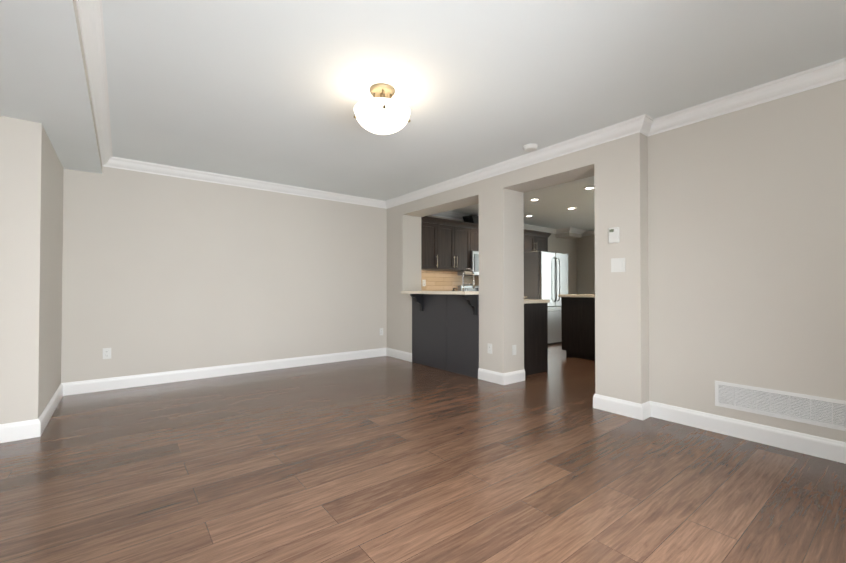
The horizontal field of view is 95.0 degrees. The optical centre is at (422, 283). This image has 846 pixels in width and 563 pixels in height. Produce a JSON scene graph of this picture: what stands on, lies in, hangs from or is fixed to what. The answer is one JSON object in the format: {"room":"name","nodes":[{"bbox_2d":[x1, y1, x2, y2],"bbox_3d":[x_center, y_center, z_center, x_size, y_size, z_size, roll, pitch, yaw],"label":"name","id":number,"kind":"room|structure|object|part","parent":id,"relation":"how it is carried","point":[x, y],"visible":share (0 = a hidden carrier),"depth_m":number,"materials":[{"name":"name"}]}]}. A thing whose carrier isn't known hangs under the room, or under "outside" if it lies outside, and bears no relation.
{"room":"empty living room","nodes":[
{"label":"empty living room","id":0,"kind":"room"},
{"bbox_2d":[0,116,63,423],"bbox_3d":[-3.741,-0.125,2.940,1.360,2.460,1.350,1,-1,-38],"label":"wall bump-out","id":1,"kind":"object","parent":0,"point":[31,210],"visible":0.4,"depth_m":2.79,"materials":[{"name":"beige paint"}]},
{"bbox_2d":[40,383,63,436],"bbox_3d":[-3.184,1.047,3.329,0.016,0.127,1.336,1,-1,-38],"label":"baseboard","id":2,"kind":"structure","parent":1,"relation":"attached to","point":[47,413],"depth_m":3.24,"materials":[{"name":"white wood"}]},
{"bbox_2d":[0,0,101,173],"bbox_3d":[-2.197,-1.286,1.210,1.660,0.180,6.000,1,-1,-38],"label":"ceiling","id":3,"kind":"structure","parent":0,"point":[44,80],"depth_m":2.22,"materials":[{"name":"beige paint"}]},
{"bbox_2d":[76,0,115,167],"bbox_3d":[-1.507,-1.321,1.746,0.086,0.098,6.000,1,-1,-38],"label":"crown molding","id":4,"kind":"structure","parent":3,"relation":"attached to","point":[90,14],"depth_m":2.35,"materials":[{"name":"white wood"}]},
{"bbox_2d":[61,166,576,382],"bbox_3d":[-0.473,-0.081,6.427,11.100,2.460,0.150,1,-1,-38],"label":"wall","id":5,"kind":"structure","parent":0,"point":[161,273],"depth_m":4.69,"materials":[{"name":"beige paint"}]},
{"bbox_2d":[103,348,110,358],"bbox_3d":[-3.336,0.733,4.093,0.070,0.114,0.008,1,-1,-38],"label":"outlet","id":6,"kind":"object","parent":5,"relation":"attached to","point":[106,353],"visible":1,"depth_m":4.09,"materials":[{"name":"white plastic"}]},
{"bbox_2d":[64,348,383,395],"bbox_3d":[-2.097,1.069,5.046,3.840,0.127,0.016,1,-1,-38],"label":"baseboard","id":7,"kind":"structure","parent":5,"relation":"attached to","point":[87,386],"depth_m":4.65,"materials":[{"name":"white wood"}]},
{"bbox_2d":[116,157,383,207],"bbox_3d":[-1.957,-1.278,5.140,3.360,0.098,0.086,1,-1,-38],"label":"crown molding","id":8,"kind":"structure","parent":5,"relation":"attached to","point":[121,163],"depth_m":4.85,"materials":[{"name":"white wood"}]},
{"bbox_2d":[421,216,440,270],"bbox_3d":[0.013,-0.665,6.493,0.440,0.850,0.348,1,-1,-38],"label":"upper cabinet","id":9,"kind":"object","parent":5,"relation":"attached to","point":[430,226],"depth_m":6.37,"materials":[{"name":"brown wood"}]},
{"bbox_3d":[1.195,-1.035,7.307,3.400,0.090,0.518,1,-1,-38],"label":"crown","id":10,"kind":"part","parent":9,"relation":"part of","materials":[{"name":"brown wood"}]},
{"bbox_2d":[421,270,478,290],"bbox_3d":[0.662,-0.001,7.202,2.414,0.458,0.012,1,-1,-38],"label":"tile backsplash","id":11,"kind":"structure","parent":5,"relation":"attached to","point":[443,280],"depth_m":6.97,"materials":[{"name":"beige tile"}]},
{"bbox_2d":[441,220,472,271],"bbox_3d":[0.440,-0.661,6.824,0.880,0.850,0.348,1,-1,-38],"label":"upper cabinet","id":12,"kind":"object","parent":5,"relation":"attached to","point":[449,245],"depth_m":6.70,"materials":[{"name":"brown wood"}]},
{"bbox_2d":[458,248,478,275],"bbox_3d":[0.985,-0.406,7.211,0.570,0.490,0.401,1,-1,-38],"label":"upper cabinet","id":13,"kind":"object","parent":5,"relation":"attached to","point":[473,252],"depth_m":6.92,"materials":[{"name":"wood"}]},
{"bbox_2d":[458,251,478,275],"bbox_3d":[1.071,-0.373,7.247,0.750,0.425,0.449,1,-1,-38],"label":"microwave","id":14,"kind":"object","parent":13,"relation":"in","point":[473,255],"depth_m":6.92,"materials":[{"name":"silver metal"}]},
{"bbox_2d":[473,224,478,247],"bbox_3d":[1.040,-0.835,7.292,0.760,0.490,0.348,1,-1,-38],"label":"upper cabinet","id":15,"kind":"object","parent":5,"relation":"attached to","point":[475,226],"depth_m":7.01,"materials":[{"name":"brown wood"}]},
{"bbox_2d":[463,215,478,223],"bbox_3d":[0.947,-1.166,7.220,0.411,0.172,0.260,1,-1,-38],"label":"decorative basket","id":16,"kind":"object","parent":15,"relation":"on","point":[472,218],"visible":0.52,"depth_m":7.09,"materials":[{"name":"black"}]},
{"bbox_2d":[432,211,559,233],"bbox_3d":[1.476,-1.244,7.803,4.250,0.098,0.090,1,-1,-38],"label":"crown molding","id":17,"kind":"structure","parent":5,"relation":"attached to","point":[446,214],"depth_m":8.35,"materials":[{"name":"white wood"}]},
{"bbox_2d":[524,229,548,251],"bbox_3d":[2.119,-0.850,8.055,0.920,0.440,0.468,1,-1,-38],"label":"upper cabinet","id":18,"kind":"object","parent":5,"relation":"attached to","point":[533,241],"depth_m":7.87,"materials":[{"name":"brown wood"}]},
{"bbox_2d":[0,342,845,562],"bbox_3d":[1.413,1.169,3.982,11.200,0.100,6.400,1,-1,-38],"label":"floor","id":19,"kind":"structure","parent":0,"point":[384,459],"depth_m":2.17,"materials":[{"name":"laminate"}]},
{"bbox_2d":[0,416,39,442],"bbox_3d":[-3.314,1.035,2.392,1.320,0.127,0.016,1,-1,-38],"label":"baseboard","id":20,"kind":"structure","parent":19,"relation":"on","point":[21,430],"depth_m":2.74,"materials":[{"name":"white wood"}]},
{"bbox_2d":[458,286,478,290],"bbox_3d":[1.153,0.593,7.128,0.750,1.130,0.684,1,-1,-38],"label":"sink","id":21,"kind":"object","parent":19,"relation":"on","point":[469,288],"visible":0.06,"depth_m":7.23,"materials":[{"name":"silver metal"}]},
{"bbox_3d":[1.160,0.503,7.121,0.680,0.870,0.544,1,-1,-38],"label":"door","id":22,"kind":"part","parent":21,"relation":"part of","materials":[{"name":"silver glass"}]},
{"bbox_2d":[524,303,547,375],"bbox_3d":[1.216,0.687,5.046,0.654,0.889,0.492,1,-1,-38],"label":"base cabinet","id":23,"kind":"object","parent":19,"relation":"on","point":[535,336],"depth_m":4.90,"materials":[{"name":"wood"}]},
{"bbox_2d":[524,299,549,302],"bbox_3d":[0.680,0.231,5.758,0.674,0.040,2.304,1,-1,-38],"label":"countertop","id":24,"kind":"structure","parent":23,"relation":"on","point":[525,300],"depth_m":4.94,"materials":[{"name":"beige stone"}]},
{"bbox_2d":[462,268,474,290],"bbox_3d":[0.657,-0.011,5.543,0.262,0.438,0.090,1,-1,-38],"label":"faucet","id":25,"kind":"object","parent":24,"relation":"on","point":[473,282],"visible":0.9,"depth_m":5.55,"materials":[{"name":"silver metal"}]},
{"bbox_2d":[524,251,567,343],"bbox_3d":[2.318,0.277,7.785,0.900,1.780,0.921,1,-1,-38],"label":"fridge","id":26,"kind":"object","parent":19,"relation":"on","point":[545,275],"visible":0.52,"depth_m":7.41,"materials":[{"name":"grey metal"}]},
{"bbox_3d":[2.535,0.256,7.505,0.900,1.735,0.070,1,-1,-38],"label":"door","id":27,"kind":"part","parent":26,"relation":"part of","materials":[{"name":"silver metal"}]},
{"bbox_3d":[2.577,-0.002,7.455,0.759,1.029,0.077,1,-1,-38],"label":"handle","id":28,"kind":"part","parent":26,"relation":"part of","materials":[{"name":"silver metal"}]},
{"bbox_2d":[561,298,594,360],"bbox_3d":[3.069,0.672,5.768,0.900,0.939,1.680,1,-1,-38],"label":"base cabinet","id":29,"kind":"object","parent":19,"relation":"on","point":[578,323],"depth_m":5.93,"materials":[{"name":"wood"}]},
{"bbox_2d":[558,294,594,297],"bbox_3d":[3.069,0.181,5.775,0.970,0.040,1.750,1,-1,-38],"label":"countertop","id":30,"kind":"structure","parent":29,"relation":"on","point":[559,295],"depth_m":6.01,"materials":[{"name":"beige stone"}]},
{"bbox_2d":[102,0,845,231],"bbox_3d":[1.413,-1.391,4.014,11.200,0.100,6.400,1,-1,-38],"label":"ceiling","id":31,"kind":"structure","parent":0,"point":[274,91],"depth_m":2.52,"materials":[{"name":"paint"}]},
{"bbox_2d":[354,83,410,134],"bbox_3d":[-0.283,-1.210,2.707,0.392,0.294,0.392,1,-1,-38],"label":"ceiling light fixture","id":32,"kind":"object","parent":31,"relation":"attached to","point":[382,113],"visible":0.98,"depth_m":2.61,"materials":[{"name":"white glass"}]},
{"bbox_3d":[-0.283,-1.135,2.706,0.392,0.144,0.392,1,-1,-38],"label":"lamp shade","id":33,"kind":"part","parent":32,"relation":"part of","materials":[{"name":"white glass"}]},
{"bbox_2d":[523,144,537,151],"bbox_3d":[1.049,-1.325,3.781,0.140,0.038,0.140,1,-1,-38],"label":"smoke detector","id":34,"kind":"object","parent":31,"relation":"attached to","point":[529,147],"visible":1,"depth_m":3.74,"materials":[{"name":"white plastic"}]},
{"bbox_2d":[556,232,580,238],"bbox_3d":[3.440,-1.186,9.163,0.520,0.180,0.350,1,-1,-38],"label":"ceiling bulkhead","id":35,"kind":"object","parent":31,"relation":"attached to","point":[568,235],"visible":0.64,"depth_m":9.04,"materials":[{"name":"beige paint"}]},
{"bbox_2d":[564,228,587,235],"bbox_3d":[3.574,-1.229,8.991,0.692,0.098,0.086,1,-1,-38],"label":"crown molding","id":36,"kind":"structure","parent":31,"relation":"attached to","point":[574,230],"depth_m":9.00,"materials":[{"name":"white wood"}]},
{"bbox_2d":[583,186,593,189],"bbox_3d":[2.291,-1.318,5.328,0.168,0.011,0.168,1,-1,-38],"label":"recessed light","id":37,"kind":"object","parent":31,"relation":"in","point":[588,188],"visible":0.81,"depth_m":5.33,"materials":[{"name":"white"}]},
{"bbox_2d":[577,235,594,293],"bbox_3d":[5.737,-0.069,7.356,0.150,2.460,6.000,1,-1,-38],"label":"wall","id":38,"kind":"structure","parent":0,"point":[585,264],"depth_m":9.48,"materials":[{"name":"beige paint"}]},
{"bbox_2d":[387,79,845,441],"bbox_3d":[1.397,-0.111,3.986,0.360,2.460,6.000,1,-1,-38],"label":"wall","id":39,"kind":"structure","parent":0,"point":[730,247],"depth_m":2.99,"materials":[{"name":"beige paint"}]},
{"bbox_2d":[384,348,411,361],"bbox_3d":[-0.364,1.080,5.933,0.016,0.127,0.680,1,-1,-38],"label":"baseboard","id":40,"kind":"structure","parent":39,"relation":"attached to","point":[398,354],"depth_m":5.93,"materials":[{"name":"white wood"}]},
{"bbox_2d":[401,291,478,314],"bbox_3d":[0.243,0.237,5.309,0.605,0.286,1.590,1,-1,-38],"label":"countertop","id":41,"kind":"structure","parent":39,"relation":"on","point":[470,297],"depth_m":4.69,"materials":[{"name":"stone"}]},
{"bbox_2d":[412,294,478,378],"bbox_3d":[0.253,0.633,5.145,0.014,1.000,1.330,1,-1,-38],"label":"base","id":42,"kind":"object","parent":39,"relation":"attached to","point":[445,332],"visible":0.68,"depth_m":5.06,"materials":[{"name":"grey"}]},
{"bbox_2d":[478,368,499,383],"bbox_3d":[0.770,1.061,4.472,0.016,0.127,0.360,1,-1,-38],"label":"baseboard","id":43,"kind":"structure","parent":39,"relation":"attached to","point":[483,374],"depth_m":4.47,"materials":[{"name":"white wood"}]},
{"bbox_2d":[488,344,491,353],"bbox_3d":[0.772,0.747,4.480,0.008,0.114,0.070,1,-1,-38],"label":"outlet","id":44,"kind":"object","parent":39,"relation":"attached to","point":[490,349],"visible":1,"depth_m":4.47,"materials":[{"name":"white plastic"}]},
{"bbox_2d":[500,369,524,384],"bbox_3d":[1.040,1.061,4.418,0.376,0.127,0.016,1,-1,-38],"label":"baseboard","id":45,"kind":"structure","parent":39,"relation":"attached to","point":[515,376],"depth_m":4.39,"materials":[{"name":"white wood"}]},
{"bbox_2d":[384,114,655,208],"bbox_3d":[0.594,-1.284,4.671,0.086,0.098,3.956,1,-1,-38],"label":"crown molding","id":46,"kind":"structure","parent":39,"relation":"attached to","point":[643,123],"depth_m":3.88,"materials":[{"name":"white wood"}]},
{"bbox_2d":[608,227,619,242],"bbox_3d":[1.649,-0.421,3.350,0.026,0.136,0.094,1,-1,-38],"label":"thermostat","id":47,"kind":"object","parent":39,"relation":"attached to","point":[613,234],"visible":0.96,"depth_m":3.34,"materials":[{"name":"white plastic"}]},
{"bbox_2d":[611,258,624,271],"bbox_3d":[1.673,-0.163,3.328,0.010,0.120,0.120,1,-1,-38],"label":"dimmer switch","id":48,"kind":"object","parent":39,"relation":"attached to","point":[617,264],"visible":1,"depth_m":3.33,"materials":[{"name":"white plastic"}]},
{"bbox_2d":[593,394,647,419],"bbox_3d":[1.670,1.047,3.329,0.036,0.127,0.422,1,-1,-38],"label":"baseboard","id":49,"kind":"structure","parent":39,"relation":"attached to","point":[639,411],"depth_m":3.29,"materials":[{"name":"white wood"}]},
{"bbox_2d":[644,58,845,136],"bbox_3d":[2.497,-1.312,2.462,0.090,0.098,2.040,1,-1,-38],"label":"crown molding","id":50,"kind":"structure","parent":39,"relation":"attached to","point":[835,71],"depth_m":2.69,"materials":[{"name":"white wood"}]},
{"bbox_2d":[648,401,845,463],"bbox_3d":[2.544,1.035,2.412,0.040,0.127,2.130,1,-1,-38],"label":"baseboard","id":51,"kind":"structure","parent":39,"relation":"attached to","point":[821,447],"depth_m":2.71,"materials":[{"name":"white wood"}]},
{"bbox_2d":[715,381,845,430],"bbox_3d":[2.498,0.810,2.500,0.009,0.185,1.020,1,-1,-38],"label":"air vent","id":52,"kind":"object","parent":39,"relation":"in","point":[816,410],"visible":1,"depth_m":2.60,"materials":[{"name":"white metal"}]}
]}

